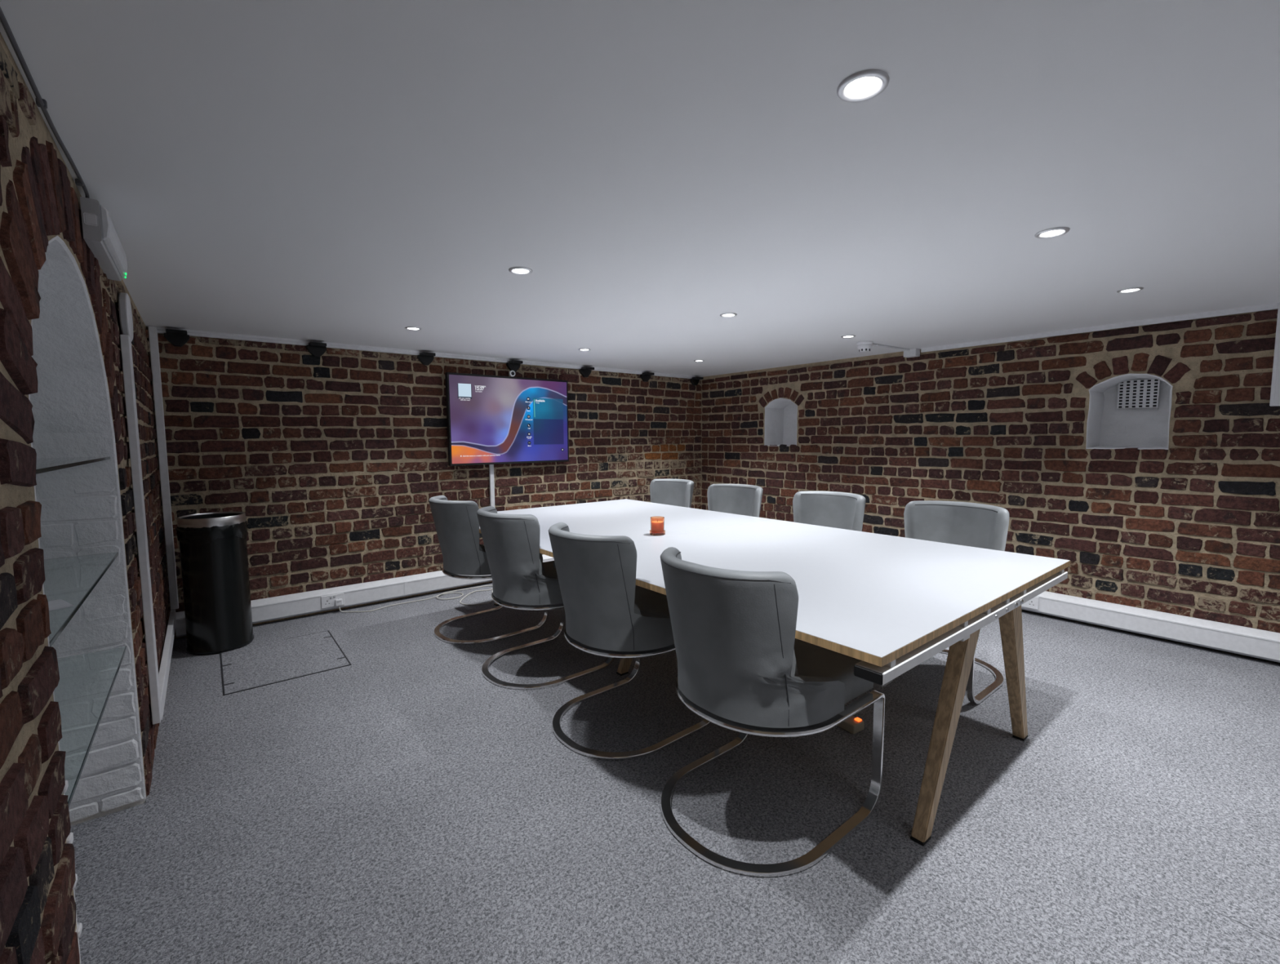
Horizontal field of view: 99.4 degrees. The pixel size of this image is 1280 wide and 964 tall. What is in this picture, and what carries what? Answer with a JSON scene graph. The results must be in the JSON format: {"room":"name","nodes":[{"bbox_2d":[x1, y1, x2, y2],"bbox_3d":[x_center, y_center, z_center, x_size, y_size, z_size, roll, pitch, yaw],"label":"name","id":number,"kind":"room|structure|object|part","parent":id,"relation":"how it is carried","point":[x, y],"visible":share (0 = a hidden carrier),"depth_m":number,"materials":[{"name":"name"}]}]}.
{"room":"meeting room","nodes":[
{"label":"meeting room","id":0,"kind":"room"},
{"bbox_2d":[0,32,170,963],"bbox_3d":[-0.926,0.279,0.536,0.374,2.030,7.161,-4,6,-39],"label":"wall","id":1,"kind":"structure","parent":0,"point":[62,392],"depth_m":1.21,"materials":[{"name":"brick"}]},
{"bbox_2d":[35,456,110,474],"bbox_3d":[-1.536,-0.039,1.287,0.296,0.008,1.144,-4,6,-39],"label":"glass shelf","id":2,"kind":"object","parent":1,"relation":"attached to","point":[43,464],"visible":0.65,"depth_m":1.39,"materials":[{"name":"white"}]},
{"bbox_2d":[43,551,118,646],"bbox_3d":[-1.534,0.285,1.314,0.296,0.008,1.144,-4,6,-39],"label":"glass shelf","id":3,"kind":"object","parent":1,"relation":"attached to","point":[71,580],"visible":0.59,"depth_m":1.48,"materials":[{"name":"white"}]},
{"bbox_2d":[48,599,74,610],"bbox_3d":[-1.359,0.285,1.242,0.100,0.001,0.070,2,5,31],"label":"paper card","id":4,"kind":"object","parent":3,"relation":"on","point":[55,604],"visible":0.43,"depth_m":1.25,"materials":[{"name":"white paper"}]},
{"bbox_2d":[53,645,126,807],"bbox_3d":[-1.532,0.613,1.341,0.296,0.008,1.144,-4,6,-39],"label":"glass shelf","id":5,"kind":"object","parent":1,"relation":"attached to","point":[82,691],"visible":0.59,"depth_m":1.50,"materials":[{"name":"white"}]},
{"bbox_2d":[80,196,127,280],"bbox_3d":[-1.652,-0.737,1.685,0.055,0.112,0.483,-4,6,-39],"label":"emergency light","id":6,"kind":"object","parent":1,"relation":"attached to","point":[100,236],"visible":1,"depth_m":1.53,"materials":[{"name":"grey plastic"}]},
{"bbox_2d":[99,204,127,278],"bbox_3d":[-1.639,-0.738,1.697,0.019,0.096,0.468,-4,6,-39],"label":"diffuser","id":7,"kind":"object","parent":6,"relation":"attached to","point":[111,249],"depth_m":1.62,"materials":[{"name":"white plastic"}]},
{"bbox_2d":[118,292,133,341],"bbox_3d":[-2.017,-0.647,2.133,0.028,0.184,0.184,-4,6,-39],"label":"wall sounder","id":8,"kind":"structure","parent":1,"relation":"attached to","point":[124,302],"depth_m":2.08,"materials":[{"name":"grey plastic"}]},
{"bbox_2d":[120,334,161,724],"bbox_3d":[-1.966,0.204,2.143,0.025,1.530,0.080,-4,6,-39],"label":"cable trunking","id":9,"kind":"object","parent":1,"relation":"attached to","point":[125,340],"visible":1,"depth_m":2.12,"materials":[{"name":"white plastic"}]},
{"bbox_2d":[158,609,176,720],"bbox_3d":[-2.483,0.902,2.853,0.025,0.080,1.578,-4,6,-39],"label":"cable trunking","id":10,"kind":"object","parent":1,"relation":"attached to","point":[163,674],"visible":0.76,"depth_m":2.73,"materials":[{"name":"white plastic"}]},
{"bbox_2d":[146,326,702,639],"bbox_3d":[-1.261,-0.091,5.067,5.550,2.030,0.374,-4,6,-39],"label":"wall","id":11,"kind":"structure","parent":0,"point":[334,462],"depth_m":4.12,"materials":[{"name":"brick"}]},
{"bbox_2d":[147,325,178,609],"bbox_3d":[-2.991,-0.071,3.411,0.040,1.774,0.038,-4,6,-39],"label":"cable trunking","id":12,"kind":"object","parent":11,"relation":"attached to","point":[153,331],"visible":1,"depth_m":3.40,"materials":[{"name":"white plastic"}]},
{"bbox_2d":[164,328,189,346],"bbox_3d":[-2.889,-0.896,3.389,0.122,0.090,0.105,-4,6,-39],"label":"bracket","id":13,"kind":"object","parent":11,"relation":"attached to","point":[179,338],"visible":1,"depth_m":3.39,"materials":[{"name":"black metal"}]},
{"bbox_3d":[-2.882,-0.930,3.379,0.100,0.022,0.085,-4,6,-39],"label":"plate","id":14,"kind":"part","parent":13,"relation":"part of","materials":[{"name":"black metal"}]},
{"bbox_2d":[306,342,326,357],"bbox_3d":[-2.295,-0.940,3.864,0.122,0.090,0.105,-4,6,-39],"label":"bracket","id":15,"kind":"object","parent":11,"relation":"attached to","point":[316,349],"visible":1,"depth_m":3.87,"materials":[{"name":"black metal"}]},
{"bbox_3d":[-2.288,-0.973,3.854,0.100,0.022,0.085,-4,6,-39],"label":"plate","id":16,"kind":"part","parent":15,"relation":"part of","materials":[{"name":"black metal"}]},
{"bbox_2d":[320,592,344,608],"bbox_3d":[-2.264,0.876,4.004,0.150,0.090,0.013,-4,6,-39],"label":"power socket","id":17,"kind":"object","parent":11,"relation":"attached to","point":[328,601],"visible":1,"depth_m":3.99,"materials":[{"name":"white plastic"}]},
{"bbox_2d":[334,598,342,606],"bbox_3d":[-2.226,0.891,4.015,0.048,0.050,0.025,-4,6,-39],"label":"plug","id":18,"kind":"object","parent":17,"relation":"attached to","point":[338,602],"visible":1,"depth_m":4.00,"materials":[{"name":"white plastic"}]},
{"bbox_2d":[175,554,554,637],"bbox_3d":[-1.134,0.788,4.958,4.732,0.158,0.069,-4,6,-39],"label":"baseboard","id":19,"kind":"structure","parent":11,"relation":"attached to","point":[268,609],"depth_m":4.10,"materials":[{"name":"white paint"}]},
{"bbox_2d":[417,351,435,365],"bbox_3d":[-1.701,-0.983,4.340,0.122,0.090,0.105,-4,6,-39],"label":"bracket","id":20,"kind":"object","parent":11,"relation":"attached to","point":[425,358],"visible":1,"depth_m":4.34,"materials":[{"name":"black metal"}]},
{"bbox_3d":[-1.694,-1.016,4.330,0.100,0.022,0.085,-4,6,-39],"label":"plate","id":21,"kind":"part","parent":20,"relation":"part of","materials":[{"name":"black metal"}]},
{"bbox_2d":[156,326,702,378],"bbox_3d":[-1.139,-1.075,4.834,4.760,0.034,0.028,-4,6,-39],"label":"trim","id":22,"kind":"structure","parent":11,"relation":"attached to","point":[160,330],"depth_m":4.18,"materials":[{"name":"white plastic"}]},
{"bbox_2d":[488,464,494,506],"bbox_3d":[-1.305,0.207,4.804,0.037,1.022,0.021,-4,6,-39],"label":"cable trunking","id":23,"kind":"object","parent":11,"relation":"attached to","point":[491,466],"visible":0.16,"depth_m":4.78,"materials":[{"name":"white plastic"}]},
{"bbox_2d":[444,372,568,466],"bbox_3d":[-1.135,-0.546,4.828,1.168,0.762,0.098,-4,6,-39],"label":"wall display","id":24,"kind":"object","parent":11,"relation":"attached to","point":[491,420],"visible":1,"depth_m":4.74,"materials":[{"name":"glass screen"},{"name":"black plastic"}]},
{"bbox_2d":[508,370,515,377],"bbox_3d":[-1.120,-0.950,4.758,0.052,0.053,0.030,-4,6,-39],"label":"camera","id":25,"kind":"object","parent":24,"relation":"on","point":[512,373],"visible":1,"depth_m":4.75,"materials":[{"name":"white plastic"}]},
{"bbox_2d":[506,360,523,372],"bbox_3d":[-1.107,-1.026,4.815,0.122,0.090,0.105,-4,6,-39],"label":"bracket","id":26,"kind":"object","parent":11,"relation":"attached to","point":[513,365],"visible":0.88,"depth_m":4.81,"materials":[{"name":"black metal"}]},
{"bbox_3d":[-1.100,-1.059,4.805,0.100,0.022,0.085,-4,6,-39],"label":"plate","id":27,"kind":"part","parent":26,"relation":"part of","materials":[{"name":"black metal"}]},
{"bbox_2d":[579,366,594,377],"bbox_3d":[-0.513,-1.069,5.290,0.122,0.090,0.105,-4,6,-39],"label":"bracket","id":28,"kind":"object","parent":11,"relation":"attached to","point":[585,371],"visible":1,"depth_m":5.29,"materials":[{"name":"black metal"}]},
{"bbox_3d":[-0.506,-1.103,5.281,0.100,0.022,0.085,-4,6,-39],"label":"plate","id":29,"kind":"part","parent":28,"relation":"part of","materials":[{"name":"black metal"}]},
{"bbox_2d":[640,372,654,382],"bbox_3d":[0.081,-1.112,5.766,0.122,0.090,0.105,-4,6,-39],"label":"bracket","id":30,"kind":"object","parent":11,"relation":"attached to","point":[645,376],"visible":1,"depth_m":5.76,"materials":[{"name":"black metal"}]},
{"bbox_3d":[0.087,-1.146,5.756,0.100,0.022,0.085,-4,6,-39],"label":"plate","id":31,"kind":"part","parent":30,"relation":"part of","materials":[{"name":"black metal"}]},
{"bbox_2d":[689,377,703,385],"bbox_3d":[0.653,-1.154,6.225,0.122,0.090,0.105,-4,6,-39],"label":"bracket","id":32,"kind":"object","parent":11,"relation":"attached to","point":[695,380],"visible":1,"depth_m":6.22,"materials":[{"name":"black metal"}]},
{"bbox_3d":[0.660,-1.187,6.215,0.100,0.022,0.085,-4,6,-39],"label":"plate","id":33,"kind":"part","parent":32,"relation":"part of","materials":[{"name":"black metal"}]},
{"bbox_2d":[0,0,1279,377],"bbox_3d":[0.958,-0.951,2.218,5.630,0.120,7.560,-4,6,-39],"label":"ceiling","id":34,"kind":"structure","parent":0,"point":[357,172],"depth_m":1.39,"materials":[{"name":"white paint"}]},
{"bbox_2d":[0,7,89,198],"bbox_3d":[-1.079,-0.750,0.932,0.018,0.042,1.691,-4,6,-39],"label":"cable","id":35,"kind":"object","parent":34,"relation":"attached to","point":[42,103],"visible":0.83,"depth_m":1.09,"materials":[{"name":"grey plastic"}]},
{"bbox_2d":[404,326,421,330],"bbox_3d":[-1.437,-0.971,3.440,0.098,0.006,0.098,-4,6,-39],"label":"recessed light","id":36,"kind":"object","parent":34,"relation":"in","point":[412,328],"visible":1,"depth_m":3.43,"materials":[{"name":"white"}]},
{"bbox_2d":[508,266,532,275],"bbox_3d":[-0.499,-0.882,2.270,0.098,0.006,0.098,-4,6,-39],"label":"recessed light","id":37,"kind":"object","parent":34,"relation":"in","point":[516,270],"visible":1,"depth_m":2.26,"materials":[{"name":"white"}]},
{"bbox_3d":[-0.499,-0.883,2.270,0.065,0.004,0.065,-4,6,-39],"label":"bulb","id":38,"kind":"part","parent":37,"relation":"part of","materials":[{"name":"white glass"}]},
{"bbox_2d":[578,348,590,351],"bbox_3d":[-0.441,-1.050,4.312,0.098,0.006,0.098,-4,6,-39],"label":"recessed light","id":39,"kind":"object","parent":34,"relation":"in","point":[580,349],"visible":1,"depth_m":4.31,"materials":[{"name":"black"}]},
{"bbox_2d":[720,312,737,317],"bbox_3d":[0.509,-0.959,3.123,0.098,0.006,0.098,-4,6,-39],"label":"recessed light","id":40,"kind":"object","parent":34,"relation":"in","point":[726,314],"visible":1,"depth_m":3.11,"materials":[{"name":"white"}]},
{"bbox_2d":[840,334,855,337],"bbox_3d":[1.466,-1.023,3.823,0.098,0.006,0.098,-4,6,-39],"label":"recessed light","id":41,"kind":"object","parent":34,"relation":"in","point":[848,335],"visible":1,"depth_m":3.82,"materials":[{"name":"white plastic"}]},
{"bbox_2d":[836,69,889,102],"bbox_3d":[0.447,-0.791,1.090,0.098,0.006,0.098,-4,6,-39],"label":"recessed light","id":42,"kind":"object","parent":34,"relation":"in","point":[865,85],"visible":1,"depth_m":1.08,"materials":[{"name":"white plastic"}]},
{"bbox_3d":[0.447,-0.792,1.090,0.065,0.004,0.065,-4,6,-39],"label":"bulb","id":43,"kind":"part","parent":42,"relation":"part of","materials":[{"name":"white glass"}]},
{"bbox_2d":[857,341,873,352],"bbox_3d":[1.687,-1.013,4.075,0.114,0.070,0.114,-4,6,-39],"label":"smoke detector","id":44,"kind":"object","parent":34,"relation":"attached to","point":[863,346],"visible":1,"depth_m":4.04,"materials":[{"name":"white plastic"}]},
{"bbox_2d":[871,343,910,351],"bbox_3d":[1.960,-1.056,4.256,0.544,0.018,0.025,-4,6,-34],"label":"conduit","id":45,"kind":"object","parent":34,"relation":"attached to","point":[873,344],"visible":0.91,"depth_m":4.25,"materials":[{"name":"white plastic"}]},
{"bbox_2d":[903,348,919,357],"bbox_3d":[2.216,-1.050,4.428,0.078,0.058,0.100,-4,6,-39],"label":"junction box","id":46,"kind":"object","parent":34,"relation":"attached to","point":[913,353],"visible":0.87,"depth_m":4.40,"materials":[{"name":"white plastic"}]},
{"bbox_2d":[1035,226,1070,238],"bbox_3d":[1.430,-0.864,1.885,0.098,0.006,0.098,-4,6,-39],"label":"recessed light","id":47,"kind":"object","parent":34,"relation":"in","point":[1053,232],"visible":1,"depth_m":1.88,"materials":[{"name":"white plastic"}]},
{"bbox_3d":[1.430,-0.864,1.885,0.065,0.004,0.065,-4,6,-39],"label":"bulb","id":48,"kind":"part","parent":47,"relation":"part of","materials":[{"name":"white glass"}]},
{"bbox_2d":[1116,287,1143,293],"bbox_3d":[2.386,-0.933,2.644,0.098,0.006,0.098,-4,6,-39],"label":"recessed light","id":49,"kind":"object","parent":34,"relation":"in","point":[1131,289],"visible":1,"depth_m":2.64,"materials":[{"name":"white plastic"}]},
{"bbox_3d":[2.386,-0.933,2.644,0.065,0.004,0.065,-4,6,-39],"label":"bulb","id":50,"kind":"part","parent":49,"relation":"part of","materials":[{"name":"white glass"}]},
{"bbox_2d":[70,582,1279,963],"bbox_3d":[0.973,1.131,2.389,5.630,0.100,7.560,-4,6,-39],"label":"floor","id":51,"kind":"structure","parent":0,"point":[400,803],"depth_m":1.84,"materials":[{"name":"carpet"}]},
{"bbox_2d":[176,511,253,655],"bbox_3d":[-2.625,0.613,3.371,0.345,0.822,0.343,-4,6,-39],"label":"waste bin","id":52,"kind":"object","parent":51,"relation":"on","point":[214,557],"visible":1,"depth_m":3.25,"materials":[{"name":"metal"}]},
{"bbox_2d":[219,630,351,695],"bbox_3d":[-2.093,1.036,3.189,0.580,0.004,0.713,-4,6,-39],"label":"floor hatch","id":53,"kind":"object","parent":51,"relation":"on","point":[248,668],"visible":1,"depth_m":3.14,"materials":[{"name":"carpet"}]},
{"bbox_2d":[252,581,492,625],"bbox_3d":[-1.046,0.859,5.070,4.200,0.028,0.016,-4,6,-39],"label":"pipe","id":54,"kind":"object","parent":51,"relation":"on","point":[488,581],"visible":0.22,"depth_m":4.20,"materials":[{"name":"black metal"}]},
{"bbox_2d":[338,585,493,612],"bbox_3d":[-1.609,0.854,4.243,1.260,0.186,0.583,-4,6,-39],"label":"power cable","id":55,"kind":"object","parent":51,"relation":"on","point":[453,591],"visible":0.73,"depth_m":4.33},
{"bbox_2d":[428,495,549,644],"bbox_3d":[-1.058,0.538,3.665,0.650,0.901,0.592,-5,6,-41],"label":"chair","id":56,"kind":"object","parent":51,"relation":"on","point":[456,523],"visible":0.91,"depth_m":3.40,"materials":[{"name":"grey leather"}]},
{"bbox_3d":[-1.147,0.333,3.570,0.411,0.477,0.567,-5,6,-41],"label":"backrest","id":57,"kind":"part","parent":56,"relation":"part of","materials":[{"name":"grey leather"}]},
{"bbox_3d":[-1.056,0.780,3.685,0.650,0.414,0.592,-5,6,-41],"label":"frame","id":58,"kind":"part","parent":56,"relation":"part of","materials":[{"name":"silver metal"}]},
{"bbox_3d":[-1.026,0.513,3.692,0.523,0.097,0.527,-5,6,-41],"label":"seat","id":59,"kind":"part","parent":56,"relation":"part of","materials":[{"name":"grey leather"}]},
{"bbox_2d":[476,506,614,689],"bbox_3d":[-0.563,0.585,3.052,0.650,0.901,0.592,-4,6,-40],"label":"chair","id":60,"kind":"object","parent":51,"relation":"on","point":[511,542],"visible":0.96,"depth_m":2.79,"materials":[{"name":"grey leather"}]},
{"bbox_3d":[-0.654,0.380,2.958,0.411,0.477,0.570,-4,6,-40],"label":"backrest","id":61,"kind":"part","parent":60,"relation":"part of","materials":[{"name":"grey leather"}]},
{"bbox_3d":[-0.562,0.827,3.071,0.650,0.414,0.592,-4,6,-40],"label":"frame","id":62,"kind":"part","parent":60,"relation":"part of","materials":[{"name":"silver metal"}]},
{"bbox_3d":[-0.531,0.560,3.077,0.523,0.097,0.527,-4,6,-40],"label":"seat","id":63,"kind":"part","parent":60,"relation":"part of","materials":[{"name":"grey leather"}]},
{"bbox_2d":[548,522,711,759],"bbox_3d":[-0.073,0.631,2.440,0.650,0.901,0.592,-4,6,-40],"label":"chair","id":64,"kind":"object","parent":51,"relation":"on","point":[606,615],"visible":0.96,"depth_m":2.18,"materials":[{"name":"grey leather"}]},
{"bbox_3d":[-0.165,0.427,2.348,0.411,0.477,0.567,-4,6,-40],"label":"backrest","id":65,"kind":"part","parent":64,"relation":"part of","materials":[{"name":"grey leather"}]},
{"bbox_3d":[-0.071,0.874,2.460,0.650,0.414,0.592,-4,6,-40],"label":"frame","id":66,"kind":"part","parent":64,"relation":"part of","materials":[{"name":"silver metal"}]},
{"bbox_3d":[-0.040,0.607,2.466,0.523,0.097,0.527,-4,6,-40],"label":"seat","id":67,"kind":"part","parent":64,"relation":"part of","materials":[{"name":"grey leather"}]},
{"bbox_2d":[649,479,693,507],"bbox_3d":[0.151,0.441,4.736,0.650,0.901,0.592,-4,6,-39],"label":"chair","id":68,"kind":"object","parent":51,"relation":"on","point":[676,492],"visible":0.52,"depth_m":4.92,"materials":[{"name":"grey leather"}]},
{"bbox_2d":[706,484,763,517],"bbox_3d":[0.614,0.485,4.162,0.650,0.901,0.592,-4,6,-40],"label":"chair","id":69,"kind":"object","parent":51,"relation":"on","point":[745,500],"visible":0.41,"depth_m":4.33,"materials":[{"name":"grey leather"}]},
{"bbox_2d":[660,546,884,877],"bbox_3d":[0.393,0.676,1.862,0.650,0.901,0.592,-4,6,-39],"label":"chair","id":70,"kind":"object","parent":51,"relation":"on","point":[743,668],"visible":1,"depth_m":1.62,"materials":[{"name":"grey leather"}]},
{"bbox_3d":[0.301,0.471,1.770,0.411,0.477,0.569,-4,6,-39],"label":"backrest","id":71,"kind":"part","parent":70,"relation":"part of","materials":[{"name":"grey leather"}]},
{"bbox_3d":[0.395,0.918,1.881,0.650,0.414,0.592,-4,6,-39],"label":"frame","id":72,"kind":"part","parent":70,"relation":"part of","materials":[{"name":"silver metal"}]},
{"bbox_3d":[0.427,0.651,1.887,0.523,0.097,0.527,-4,6,-39],"label":"seat","id":73,"kind":"part","parent":70,"relation":"part of","materials":[{"name":"grey leather"}]},
{"bbox_2d":[479,498,1070,845],"bbox_3d":[0.245,0.659,3.178,1.668,0.724,3.262,-4,6,-39],"label":"meeting table","id":74,"kind":"object","parent":51,"relation":"on","point":[891,604],"visible":0.84,"depth_m":2.15,"materials":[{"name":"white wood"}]},
{"bbox_3d":[0.029,0.706,3.021,0.365,0.641,0.055,-4,6,-39],"label":"leg","id":75,"kind":"part","parent":74,"relation":"part of","materials":[{"name":"brown wood"}]},
{"bbox_2d":[649,515,665,535],"bbox_3d":[0.100,0.252,3.118,0.090,0.100,0.090,-4,6,-39],"label":"candle jar","id":76,"kind":"object","parent":74,"relation":"on","point":[657,523],"visible":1,"depth_m":3.08,"materials":[{"name":"orange glass"}]},
{"bbox_3d":[0.100,0.290,3.121,0.090,0.022,0.090,-4,6,-39],"label":"dish","id":77,"kind":"part","parent":76,"relation":"part of","materials":[{"name":"orange glass"}]},
{"bbox_3d":[1.018,0.800,1.795,0.365,0.641,0.055,-4,6,-39],"label":"leg","id":78,"kind":"part","parent":74,"relation":"part of","materials":[{"name":"brown wood"}]},
{"bbox_3d":[1.508,0.765,2.188,0.327,0.641,0.055,-4,6,-39],"label":"leg","id":79,"kind":"part","parent":74,"relation":"part of","materials":[{"name":"brown wood"}]},
{"bbox_2d":[792,491,866,531],"bbox_3d":[1.122,0.533,3.531,0.650,0.901,0.592,-4,6,-37],"label":"chair","id":80,"kind":"object","parent":51,"relation":"on","point":[842,510],"visible":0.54,"depth_m":3.69,"materials":[{"name":"grey leather"}]},
{"bbox_2d":[836,715,864,733],"bbox_3d":[0.580,1.017,2.920,0.108,0.047,1.361,-3,6,-33],"label":"lead","id":81,"kind":"object","parent":51,"relation":"on","point":[853,725],"visible":0.16,"depth_m":2.36,"materials":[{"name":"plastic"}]},
{"bbox_2d":[854,717,862,721],"bbox_3d":[0.954,1.039,2.375,0.022,0.007,0.024,-3,6,-33],"label":"switch","id":82,"kind":"object","parent":81,"relation":"attached to","point":[856,719],"depth_m":2.37,"materials":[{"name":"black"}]},
{"bbox_2d":[903,500,1008,703],"bbox_3d":[1.611,0.580,2.926,0.650,0.901,0.592,-4,6,-39],"label":"chair","id":83,"kind":"object","parent":51,"relation":"on","point":[982,526],"visible":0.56,"depth_m":3.03,"materials":[{"name":"grey leather"}]},
{"bbox_3d":[1.701,0.362,2.982,0.411,0.477,0.567,-4,6,-39],"label":"backrest","id":84,"kind":"part","parent":83,"relation":"part of","materials":[{"name":"grey leather"}]},
{"bbox_3d":[1.612,0.823,2.946,0.650,0.414,0.592,-4,6,-39],"label":"frame","id":85,"kind":"part","parent":83,"relation":"part of","materials":[{"name":"silver metal"}]},
{"bbox_2d":[701,309,1279,663],"bbox_3d":[3.108,-0.015,3.766,0.374,2.030,7.161,-4,6,-39],"label":"wall","id":86,"kind":"structure","parent":0,"point":[1173,507],"depth_m":3.70,"materials":[{"name":"brick"}]},
{"bbox_2d":[1021,596,1039,609],"bbox_3d":[2.755,0.852,3.877,0.013,0.090,0.150,-4,6,-39],"label":"power socket","id":87,"kind":"object","parent":86,"relation":"attached to","point":[1033,603],"visible":0.37,"depth_m":3.84,"materials":[{"name":"white plastic"}]},
{"bbox_2d":[920,302,1278,352],"bbox_3d":[3.202,-0.976,3.247,0.022,0.030,2.950,-4,6,-39],"label":"trim","id":88,"kind":"structure","parent":86,"relation":"attached to","point":[1270,306],"depth_m":3.45,"materials":[{"name":"white paint"}]},
{"bbox_2d":[1116,378,1159,408],"bbox_3d":[3.308,-0.585,3.607,0.012,0.186,0.205,-4,6,-39],"label":"air vent","id":89,"kind":"object","parent":86,"relation":"in","point":[1136,393],"visible":0.85,"depth_m":3.60,"materials":[{"name":"white metal"}]},
{"bbox_2d":[1021,591,1279,662],"bbox_3d":[2.416,0.812,4.359,0.068,0.158,5.450,-4,6,-39],"label":"baseboard","id":90,"kind":"structure","parent":86,"relation":"attached to","point":[1237,639],"depth_m":3.32,"materials":[{"name":"white plastic"}]},
{"bbox_2d":[1022,609,1279,663],"bbox_3d":[2.438,0.891,4.389,0.022,0.022,5.260,-4,6,-39],"label":"pipe","id":91,"kind":"object","parent":86,"relation":"attached to","point":[1022,610],"visible":0.02,"depth_m":3.38,"materials":[{"name":"black metal"}]},
{"bbox_2d":[1269,302,1279,406],"bbox_3d":[3.679,-0.668,2.657,0.049,0.553,0.750,-4,6,-39],"label":"wall box","id":92,"kind":"object","parent":86,"relation":"attached to","point":[1275,385],"visible":1,"depth_m":2.93,"materials":[{"name":"white plastic"}]}
]}

